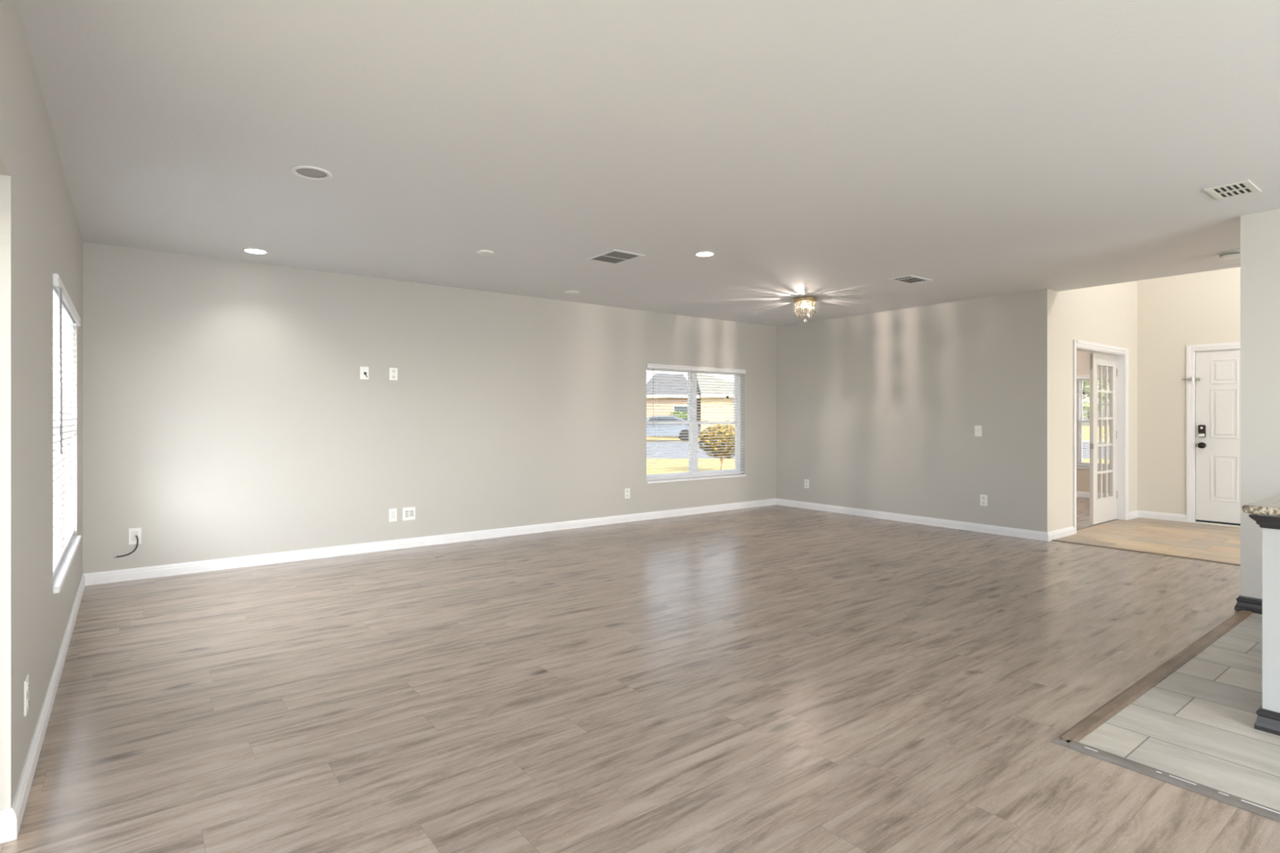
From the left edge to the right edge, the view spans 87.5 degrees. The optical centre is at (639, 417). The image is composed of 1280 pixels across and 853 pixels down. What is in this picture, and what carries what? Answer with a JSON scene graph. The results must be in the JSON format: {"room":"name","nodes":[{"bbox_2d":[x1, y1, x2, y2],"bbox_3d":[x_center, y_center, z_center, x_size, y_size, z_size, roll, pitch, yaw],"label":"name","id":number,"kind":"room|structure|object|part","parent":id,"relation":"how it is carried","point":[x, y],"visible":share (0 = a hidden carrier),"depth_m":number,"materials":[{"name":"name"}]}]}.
{"room":"empty living room","nodes":[
{"label":"empty living room","id":0,"kind":"room"},
{"bbox_2d":[0,0,82,810],"bbox_3d":[-1.290,-0.027,1.121,0.150,2.450,9.347,0,0,-37],"label":"wall","id":1,"kind":"structure","parent":0,"point":[40,235],"depth_m":2.25,"materials":[{"name":"beige paint"}]},
{"bbox_2d":[23,674,29,716],"bbox_3d":[-1.985,0.898,2.165,0.009,0.114,0.074,0,0,-37],"label":"wall outlet","id":2,"kind":"object","parent":1,"relation":"attached to","point":[26,683],"visible":1,"depth_m":2.14,"materials":[{"name":"white plastic"}]},
{"bbox_2d":[26,697,29,707],"bbox_3d":[-1.982,0.924,2.167,0.003,0.033,0.033,0,0,-37],"label":"receptacle","id":3,"kind":"object","parent":2,"relation":"attached to","point":[28,698],"depth_m":2.16,"materials":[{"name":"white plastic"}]},
{"bbox_2d":[26,681,29,692],"bbox_3d":[-1.982,0.872,2.167,0.003,0.033,0.033,0,0,-37],"label":"receptacle","id":4,"kind":"object","parent":2,"relation":"attached to","point":[28,682],"depth_m":2.16,"materials":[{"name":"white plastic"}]},
{"bbox_2d":[0,573,84,843],"bbox_3d":[-2.911,1.155,3.303,0.114,0.086,3.611,0,0,-37],"label":"baseboard","id":5,"kind":"structure","parent":1,"relation":"attached to","point":[11,819],"depth_m":2.33,"materials":[{"name":"white paint"}]},
{"bbox_2d":[53,342,81,593],"bbox_3d":[-3.131,0.069,3.560,0.167,1.412,1.648,0,0,-37],"label":"window","id":6,"kind":"structure","parent":1,"relation":"in","point":[60,574],"depth_m":3.70,"materials":[{"name":"white plastic"}]},
{"bbox_3d":[-3.169,0.058,3.531,0.070,1.390,1.648,0,0,-37],"label":"frame","id":7,"kind":"part","parent":6,"relation":"part of","materials":[{"name":"white plastic"}]},
{"bbox_2d":[53,273,80,576],"bbox_3d":[-3.091,0.047,3.590,0.084,1.367,1.644,0,0,-37],"label":"window blind","id":8,"kind":"object","parent":6,"relation":"attached to","point":[64,313],"visible":0.64,"depth_m":3.51,"materials":[{"name":"white plastic"}]},
{"bbox_3d":[-3.107,0.065,3.578,0.042,1.315,0.002,0,0,-37],"label":"ladder cord","id":9,"kind":"part","parent":8,"relation":"part of","materials":[{"name":"white fabric"}]},
{"bbox_3d":[-3.107,0.722,3.578,0.044,0.018,1.636,0,0,-37],"label":"rail","id":10,"kind":"part","parent":8,"relation":"part of","materials":[{"name":"white plastic"}]},
{"bbox_3d":[-3.102,0.762,3.582,0.096,0.026,1.646,0,0,-37],"label":"sill","id":11,"kind":"part","parent":6,"relation":"part of","materials":[{"name":"white paint"}]},
{"bbox_2d":[82,241,776,573],"bbox_3d":[0.684,-0.027,8.407,11.821,2.450,0.150,0,0,-37],"label":"wall","id":12,"kind":"structure","parent":0,"point":[228,411],"depth_m":5.89,"materials":[{"name":"beige paint"}]},
{"bbox_2d":[128,527,141,544],"bbox_3d":[-3.730,0.876,4.938,0.076,0.120,0.018,0,0,-37],"label":"plate","id":13,"kind":"object","parent":12,"relation":"attached to","point":[132,532],"visible":1,"depth_m":4.94,"materials":[{"name":"white plastic"}]},
{"bbox_2d":[114,535,138,558],"bbox_3d":[-3.759,0.944,4.895,0.144,0.154,0.032,0,0,-29],"label":"coaxial cable","id":14,"kind":"object","parent":13,"relation":"attached to","point":[135,549],"visible":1,"depth_m":4.90,"materials":[{"name":"black rubber"}]},
{"bbox_2d":[360,366,368,379],"bbox_3d":[-2.437,-0.395,5.919,0.074,0.114,0.024,0,0,-37],"label":"cable plate","id":15,"kind":"object","parent":12,"relation":"attached to","point":[364,371],"visible":1,"depth_m":5.92,"materials":[{"name":"white plastic"}]},
{"bbox_2d":[389,508,396,521],"bbox_3d":[-2.243,0.886,6.076,0.070,0.118,0.010,0,0,-37],"label":"blank plate","id":16,"kind":"object","parent":12,"relation":"attached to","point":[393,512],"visible":1,"depth_m":6.07,"materials":[{"name":"white plastic"}]},
{"bbox_2d":[389,367,397,380],"bbox_3d":[-2.240,-0.395,6.078,0.074,0.114,0.009,0,0,-37],"label":"wall outlet","id":17,"kind":"object","parent":12,"relation":"attached to","point":[393,371],"visible":1,"depth_m":6.08,"materials":[{"name":"white plastic"}]},
{"bbox_2d":[402,506,415,520],"bbox_3d":[-2.128,0.886,6.164,0.116,0.118,0.010,0,0,-37],"label":"jack plate","id":18,"kind":"object","parent":12,"relation":"attached to","point":[408,513],"visible":1,"depth_m":6.16,"materials":[{"name":"white plastic"}]},
{"bbox_2d":[83,497,776,586],"bbox_3d":[-1.043,1.155,6.987,7.352,0.086,0.014,0,0,-37],"label":"baseboard","id":19,"kind":"structure","parent":12,"relation":"attached to","point":[140,573],"depth_m":5.98,"materials":[{"name":"white paint"}]},
{"bbox_2d":[624,488,630,498],"bbox_3d":[-0.144,0.870,7.675,0.074,0.114,0.009,0,0,-37],"label":"wall outlet","id":20,"kind":"object","parent":12,"relation":"attached to","point":[627,491],"visible":1,"depth_m":7.67,"materials":[{"name":"white plastic"}]},
{"bbox_2d":[646,368,746,484],"bbox_3d":[0.693,0.069,8.396,1.648,1.412,0.167,0,0,-37],"label":"window","id":21,"kind":"structure","parent":12,"relation":"in","point":[737,434],"depth_m":8.41,"materials":[{"name":"white plastic"}]},
{"bbox_3d":[0.328,-0.257,8.197,0.748,0.685,0.026,0,0,-37],"label":"sash","id":22,"kind":"part","parent":21,"relation":"part of","materials":[{"name":"white plastic"}]},
{"bbox_3d":[0.345,0.382,8.174,0.748,0.665,0.026,0,0,-37],"label":"sash","id":23,"kind":"part","parent":21,"relation":"part of","materials":[{"name":"white plastic"}]},
{"bbox_2d":[646,363,746,479],"bbox_3d":[0.723,0.047,8.357,1.644,1.367,0.085,0,0,-37],"label":"window blind","id":24,"kind":"object","parent":21,"relation":"attached to","point":[653,366],"visible":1,"depth_m":8.30,"materials":[{"name":"white plastic"}]},
{"bbox_3d":[0.183,0.065,7.970,0.002,1.315,0.046,0,0,-37],"label":"ladder cord","id":25,"kind":"part","parent":24,"relation":"part of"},
{"bbox_3d":[0.711,0.722,8.373,1.636,0.018,0.044,0,0,-37],"label":"rail","id":26,"kind":"part","parent":24,"relation":"part of","materials":[{"name":"white plastic"}]},
{"bbox_3d":[0.715,0.762,8.368,1.646,0.026,0.096,0,0,-37],"label":"sill","id":27,"kind":"part","parent":21,"relation":"part of","materials":[{"name":"white paint"}]},
{"bbox_3d":[0.983,-0.257,8.696,0.748,0.685,0.026,0,0,-37],"label":"sash","id":28,"kind":"part","parent":21,"relation":"part of","materials":[{"name":"white plastic"}]},
{"bbox_3d":[1.000,0.382,8.673,0.748,0.665,0.026,0,0,-37],"label":"sash","id":29,"kind":"part","parent":21,"relation":"part of","materials":[{"name":"white plastic"}]},
{"bbox_2d":[0,497,1279,852],"bbox_3d":[3.448,1.256,4.656,11.971,0.124,9.467,0,0,-37],"label":"floor","id":30,"kind":"structure","parent":0,"point":[775,678],"depth_m":2.85,"materials":[{"name":"grey wood"}]},
{"bbox_2d":[1052,539,1239,565],"bbox_3d":[5.769,1.194,4.240,0.036,0.008,5.752,0,0,-37],"label":"trim","id":31,"kind":"structure","parent":30,"relation":"on","point":[1052,540],"depth_m":5.88,"materials":[{"name":"brown wood"}]},
{"bbox_2d":[1058,609,1253,747],"bbox_3d":[2.644,1.192,3.286,2.780,0.011,0.064,0,0,-37],"label":"trim","id":32,"kind":"structure","parent":30,"relation":"on","point":[1092,722],"depth_m":2.98,"materials":[{"name":"brown wood"}]},
{"bbox_2d":[1051,739,1279,822],"bbox_3d":[2.770,1.192,0.880,0.064,0.012,4.043,0,0,-37],"label":"trim","id":33,"kind":"structure","parent":30,"relation":"on","point":[1230,799],"depth_m":2.19,"materials":[{"name":"grey wood"}]},
{"bbox_2d":[1248,513,1279,735],"bbox_3d":[3.544,0.780,1.838,1.034,0.828,2.627,0,0,-37],"label":"kitchen island","id":34,"kind":"object","parent":30,"relation":"on","point":[1268,720],"visible":0.9,"depth_m":2.54,"materials":[{"name":"white wood"}]},
{"bbox_2d":[1241,493,1279,515],"bbox_3d":[3.607,0.350,1.870,1.235,0.030,2.682,0,0,-37],"label":"island countertop","id":35,"kind":"structure","parent":34,"relation":"on","point":[1270,505],"depth_m":2.54,"materials":[{"name":"beige stone"}]},
{"bbox_3d":[3.544,0.398,1.838,1.034,0.048,2.627,0,0,-37],"label":"crown moulding","id":36,"kind":"part","parent":34,"relation":"part of","materials":[{"name":"black wood"}]},
{"bbox_3d":[3.554,1.154,1.836,1.020,0.080,2.613,0,0,-37],"label":"moulding","id":37,"kind":"part","parent":34,"relation":"part of","materials":[{"name":"grey wood"}]},
{"bbox_2d":[17,0,1279,326],"bbox_3d":[1.770,-1.314,3.377,7.751,0.156,9.467,0,0,-37],"label":"ceiling","id":38,"kind":"structure","parent":0,"point":[831,152],"depth_m":3.02,"materials":[{"name":"paint"}]},
{"bbox_2d":[243,248,267,254],"bbox_3d":[-2.886,-1.248,5.020,0.164,0.008,0.164,0,0,-37],"label":"recessed light","id":39,"kind":"object","parent":38,"relation":"in","point":[253,251],"visible":1,"depth_m":5.01,"materials":[{"name":"white plastic"}]},
{"bbox_2d":[290,165,332,180],"bbox_3d":[-1.677,-1.248,3.418,0.190,0.008,0.190,0,0,-37],"label":"ceiling speaker","id":40,"kind":"object","parent":38,"relation":"in","point":[308,172],"visible":1,"depth_m":3.41,"materials":[{"name":"white plastic"}]},
{"bbox_2d":[586,248,644,264],"bbox_3d":[-0.196,-1.249,5.210,0.293,0.007,0.385,0,0,-37],"label":"ceiling vent","id":41,"kind":"object","parent":38,"relation":"in","point":[613,256],"visible":1,"depth_m":5.20,"materials":[{"name":"metal"}]},
{"bbox_2d":[694,251,714,257],"bbox_3d":[0.494,-1.248,5.110,0.150,0.008,0.150,0,0,-37],"label":"recessed light","id":42,"kind":"object","parent":38,"relation":"in","point":[701,254],"visible":1,"depth_m":5.10,"materials":[{"name":"white plastic"}]},
{"bbox_2d":[792,296,817,322],"bbox_3d":[1.733,-1.124,7.015,0.264,0.256,0.264,0,0,-37],"label":"crystal ceiling light","id":43,"kind":"object","parent":38,"relation":"hanging from","point":[805,301],"visible":1,"depth_m":6.95,"materials":[{"name":"clear glass"}]},
{"bbox_2d":[888,275,932,284],"bbox_3d":[2.449,-1.249,6.059,0.350,0.007,0.220,0,0,-37],"label":"ceiling vent","id":44,"kind":"object","parent":38,"relation":"in","point":[909,279],"visible":1,"depth_m":6.05,"materials":[{"name":"metal"}]},
{"bbox_2d":[1217,249,1239,259],"bbox_3d":[4.480,-1.229,5.060,0.160,0.046,0.160,0,0,-37],"label":"smoke detector","id":45,"kind":"object","parent":38,"relation":"attached to","point":[1233,254],"visible":0.77,"depth_m":5.03,"materials":[{"name":"white plastic"}]},
{"bbox_3d":[4.480,-1.247,5.060,0.160,0.010,0.160,0,0,-37],"label":"mounting plate","id":46,"kind":"part","parent":45,"relation":"part of","materials":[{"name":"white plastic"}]},
{"bbox_2d":[1219,252,1239,257],"bbox_3d":[4.480,-1.229,5.060,0.142,0.010,0.142,0,0,-37],"label":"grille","id":47,"kind":"object","parent":45,"relation":"attached to","point":[1222,254],"depth_m":5.02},
{"bbox_2d":[1203,179,1261,200],"bbox_3d":[3.258,-1.249,3.677,0.288,0.007,0.186,0,0,-37],"label":"ceiling vent","id":48,"kind":"object","parent":38,"relation":"in","point":[1246,187],"visible":1,"depth_m":3.67,"materials":[{"name":"white plastic"}]},
{"bbox_2d":[776,288,1052,532],"bbox_3d":[2.963,-0.027,7.893,0.120,2.450,3.429,0,0,-37],"label":"wall","id":49,"kind":"structure","parent":0,"point":[881,411],"depth_m":7.50,"materials":[{"name":"beige paint"}]},
{"bbox_2d":[804,479,808,488],"bbox_3d":[2.192,0.872,8.800,0.009,0.114,0.074,0,0,-37],"label":"wall outlet","id":50,"kind":"object","parent":49,"relation":"attached to","point":[806,481],"visible":1,"depth_m":8.80,"materials":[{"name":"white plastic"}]},
{"bbox_2d":[776,498,1048,541],"bbox_3d":[2.914,1.155,7.847,0.014,0.086,3.443,0,0,-37],"label":"baseboard","id":51,"kind":"structure","parent":49,"relation":"attached to","point":[1015,532],"depth_m":7.49,"materials":[{"name":"white paint"}]},
{"bbox_2d":[974,425,982,436],"bbox_3d":[3.546,0.142,7.015,0.018,0.114,0.074,0,0,-37],"label":"light switch","id":52,"kind":"object","parent":49,"relation":"attached to","point":[978,429],"visible":1,"depth_m":7.01,"materials":[{"name":"white plastic"}]},
{"bbox_2d":[980,494,987,506],"bbox_3d":[3.584,0.862,6.973,0.009,0.114,0.074,0,0,-37],"label":"wall outlet","id":53,"kind":"object","parent":49,"relation":"attached to","point":[984,498],"visible":1,"depth_m":6.96,"materials":[{"name":"white plastic"}]},
{"bbox_2d":[1076,350,1109,493],"bbox_3d":[6.374,-0.027,10.568,0.150,2.450,3.309,0,0,-37],"label":"wall","id":54,"kind":"structure","parent":0,"point":[1082,357],"depth_m":10.04,"materials":[{"name":"beige paint"}]},
{"bbox_2d":[1076,377,1109,470],"bbox_3d":[6.921,0.069,9.828,0.167,1.412,0.905,0,0,-37],"label":"window","id":55,"kind":"structure","parent":54,"relation":"in","point":[1079,400],"depth_m":10.17,"materials":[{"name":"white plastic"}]},
{"bbox_2d":[1076,373,1109,467],"bbox_3d":[6.882,0.047,9.798,0.085,1.367,0.901,0,0,-37],"label":"window blind","id":56,"kind":"object","parent":55,"relation":"attached to","point":[1078,377],"visible":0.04,"depth_m":10.05,"materials":[{"name":"white plastic"}]},
{"bbox_3d":[6.898,0.722,9.810,0.044,0.018,0.893,0,0,-37],"label":"rail","id":57,"kind":"part","parent":56,"relation":"part of","materials":[{"name":"white plastic"}]},
{"bbox_3d":[6.893,0.762,9.806,0.096,0.026,0.903,0,0,-37],"label":"sill","id":58,"kind":"part","parent":55,"relation":"part of","materials":[{"name":"white paint"}]},
{"bbox_3d":[6.949,0.382,9.849,0.026,0.665,0.829,0,0,-37],"label":"sash","id":59,"kind":"part","parent":55,"relation":"part of","materials":[{"name":"white plastic"}]},
{"bbox_3d":[6.971,-0.257,9.866,0.026,0.685,0.829,0,0,-37],"label":"sash","id":60,"kind":"part","parent":55,"relation":"part of","materials":[{"name":"white plastic"}]},
{"bbox_2d":[1076,491,1109,497],"bbox_3d":[6.309,1.155,10.518,0.014,0.086,3.309,0,0,-37],"label":"baseboard","id":61,"kind":"structure","parent":54,"relation":"attached to","point":[1079,494],"depth_m":10.03,"materials":[{"name":"white paint"}]},
{"bbox_2d":[1052,280,1137,530],"bbox_3d":[5.024,-1.002,7.383,2.539,4.400,0.120,0,0,-37],"label":"wall","id":62,"kind":"structure","parent":0,"point":[1073,317],"depth_m":6.91,"materials":[{"name":"beige paint"}]},
{"bbox_2d":[1047,510,1138,541],"bbox_3d":[4.963,1.155,7.253,2.553,0.086,0.014,0,0,-37],"label":"baseboard","id":63,"kind":"structure","parent":62,"relation":"attached to","point":[1066,531],"depth_m":6.72,"materials":[{"name":"white paint"}]},
{"bbox_2d":[1076,519,1119,530],"bbox_3d":[5.027,1.194,7.403,1.440,0.006,0.023,0,0,-37],"label":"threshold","id":64,"kind":"structure","parent":62,"relation":"attached to","point":[1114,519],"depth_m":7.45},
{"bbox_2d":[1072,339,1128,533],"bbox_3d":[5.040,0.196,7.386,1.570,1.996,0.136,0,0,-37],"label":"door","id":65,"kind":"structure","parent":62,"relation":"in","point":[1114,506],"depth_m":7.68,"materials":[{"name":"white paint"}]},
{"bbox_3d":[5.019,0.317,7.424,0.026,0.062,0.035,0,0,-37],"label":"strike plate","id":66,"kind":"part","parent":65,"relation":"part of","materials":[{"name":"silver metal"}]},
{"bbox_2d":[1076,520,1124,533],"bbox_3d":[5.053,1.196,7.369,1.440,0.004,0.062,0,0,-37],"label":"trim","id":67,"kind":"structure","parent":62,"relation":"attached to","point":[1116,521],"depth_m":7.36,"materials":[{"name":"brown wood"}]},
{"bbox_2d":[1137,266,1239,514],"bbox_3d":[7.770,-1.002,5.774,0.120,4.400,5.768,0,0,-37],"label":"wall","id":68,"kind":"structure","parent":0,"point":[1175,313],"depth_m":7.79,"materials":[{"name":"beige paint"}]},
{"bbox_2d":[1137,510,1186,521],"bbox_3d":[7.717,1.155,5.734,0.014,0.086,5.768,0,0,-37],"label":"baseboard","id":69,"kind":"structure","parent":68,"relation":"attached to","point":[1147,514],"depth_m":7.82,"materials":[{"name":"white paint"}]},
{"bbox_2d":[1181,342,1239,527],"bbox_3d":[6.591,0.188,7.278,0.173,2.020,1.084,0,0,-37],"label":"door","id":70,"kind":"structure","parent":68,"relation":"in","point":[1212,380],"depth_m":7.48,"materials":[{"name":"white paint"}]},
{"bbox_3d":[6.327,0.313,7.535,0.065,0.066,0.066,0,0,-37],"label":"knob","id":71,"kind":"part","parent":70,"relation":"part of","materials":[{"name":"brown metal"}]},
{"bbox_3d":[6.466,0.673,7.403,0.007,0.510,0.235,0,0,-37],"label":"raised panel","id":72,"kind":"part","parent":70,"relation":"part of","materials":[{"name":"paint"}]},
{"bbox_3d":[6.466,-0.047,7.403,0.007,0.550,0.235,0,0,-37],"label":"raised panel","id":73,"kind":"part","parent":70,"relation":"part of","materials":[{"name":"paint"}]},
{"bbox_3d":[6.466,-0.512,7.403,0.007,0.270,0.235,0,0,-37],"label":"raised panel","id":74,"kind":"part","parent":70,"relation":"part of","materials":[{"name":"paint"}]},
{"bbox_2d":[1240,208,1279,599],"bbox_3d":[4.278,-0.027,3.539,0.124,2.450,1.644,0,0,-37],"label":"wall","id":75,"kind":"structure","parent":0,"point":[1260,233],"depth_m":4.09,"materials":[{"name":"paint"}]},
{"bbox_2d":[1234,595,1262,614],"bbox_3d":[4.261,1.150,3.541,0.148,0.088,1.668,0,0,-37],"label":"baseboard","id":76,"kind":"structure","parent":75,"relation":"attached to","point":[1254,605],"depth_m":4.11,"materials":[{"name":"grey wood"}]},
{"label":"outside","id":77,"kind":"structure","parent":0,"visible":0},
{"bbox_2d":[646,426,1109,474],"bbox_3d":[-8.334,1.498,43.938,200.000,0.300,200.000,0,0,-37],"label":"lawn","id":78,"kind":"structure","parent":77,"point":[1084,437],"depth_m":19.76,"materials":[{"name":"yellow plant"}]},
{"bbox_2d":[646,373,698,437],"bbox_3d":[1.856,-0.977,50.485,4.332,4.650,10.030,0,0,0],"label":"house","id":79,"kind":"structure","parent":78,"relation":"on","point":[668,397],"depth_m":46.00,"materials":[{"name":"beige paint"}]},
{"bbox_3d":[2.917,-0.252,45.944,1.160,1.060,0.009,0,0,0],"label":"pane","id":80,"kind":"part","parent":79,"relation":"part of","materials":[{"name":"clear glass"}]},
{"bbox_2d":[668,409,687,437],"bbox_3d":[2.634,0.378,44.279,2.312,1.939,1.929,0,0,-37],"label":"shrub","id":81,"kind":"object","parent":78,"relation":"on","point":[683,417],"visible":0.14,"depth_m":44.13,"materials":[{"name":"green plant"}]},
{"bbox_2d":[696,373,734,437],"bbox_3d":[6.729,-1.002,50.485,5.153,4.700,10.030,0,0,0],"label":"house","id":82,"kind":"structure","parent":78,"relation":"on","point":[726,393],"depth_m":46.00,"materials":[{"name":"beige paint"}]},
{"bbox_2d":[697,424,734,470],"bbox_3d":[2.025,0.744,16.496,1.230,1.222,1.245,0,0,-37],"label":"tree","id":83,"kind":"object","parent":78,"relation":"on","point":[711,431],"visible":0.71,"depth_m":16.30,"materials":[{"name":"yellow plant"}]},
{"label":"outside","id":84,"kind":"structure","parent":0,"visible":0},
{"bbox_2d":[646,441,1109,458],"bbox_3d":[1.765,1.370,29.500,90.897,0.055,15.000,0,0,0],"label":"street","id":85,"kind":"structure","parent":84,"point":[676,443],"depth_m":26.91,"materials":[{"name":"grey asphalt"}]},
{"bbox_2d":[1082,379,1109,424],"bbox_3d":[19.432,-1.843,30.609,5.464,6.393,5.119,0,0,-37],"label":"tree","id":86,"kind":"object","parent":85,"relation":"on","point":[1087,393],"visible":0.03,"depth_m":29.66,"materials":[{"name":"green plant"}]},
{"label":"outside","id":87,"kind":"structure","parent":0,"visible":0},
{"bbox_2d":[646,440,1109,440],"bbox_3d":[2.348,1.368,39.250,90.090,0.060,1.500,0,0,0],"label":"sidewalk","id":88,"kind":"structure","parent":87,"point":[646,440],"depth_m":39.30,"materials":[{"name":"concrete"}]},
{"bbox_2d":[646,415,700,440],"bbox_3d":[1.194,0.613,38.400,4.400,1.450,1.800,0,0,0],"label":"parked car","id":89,"kind":"object","parent":88,"relation":"on","point":[675,418],"visible":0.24,"depth_m":37.62,"materials":[{"name":"silver metal"}]}
]}

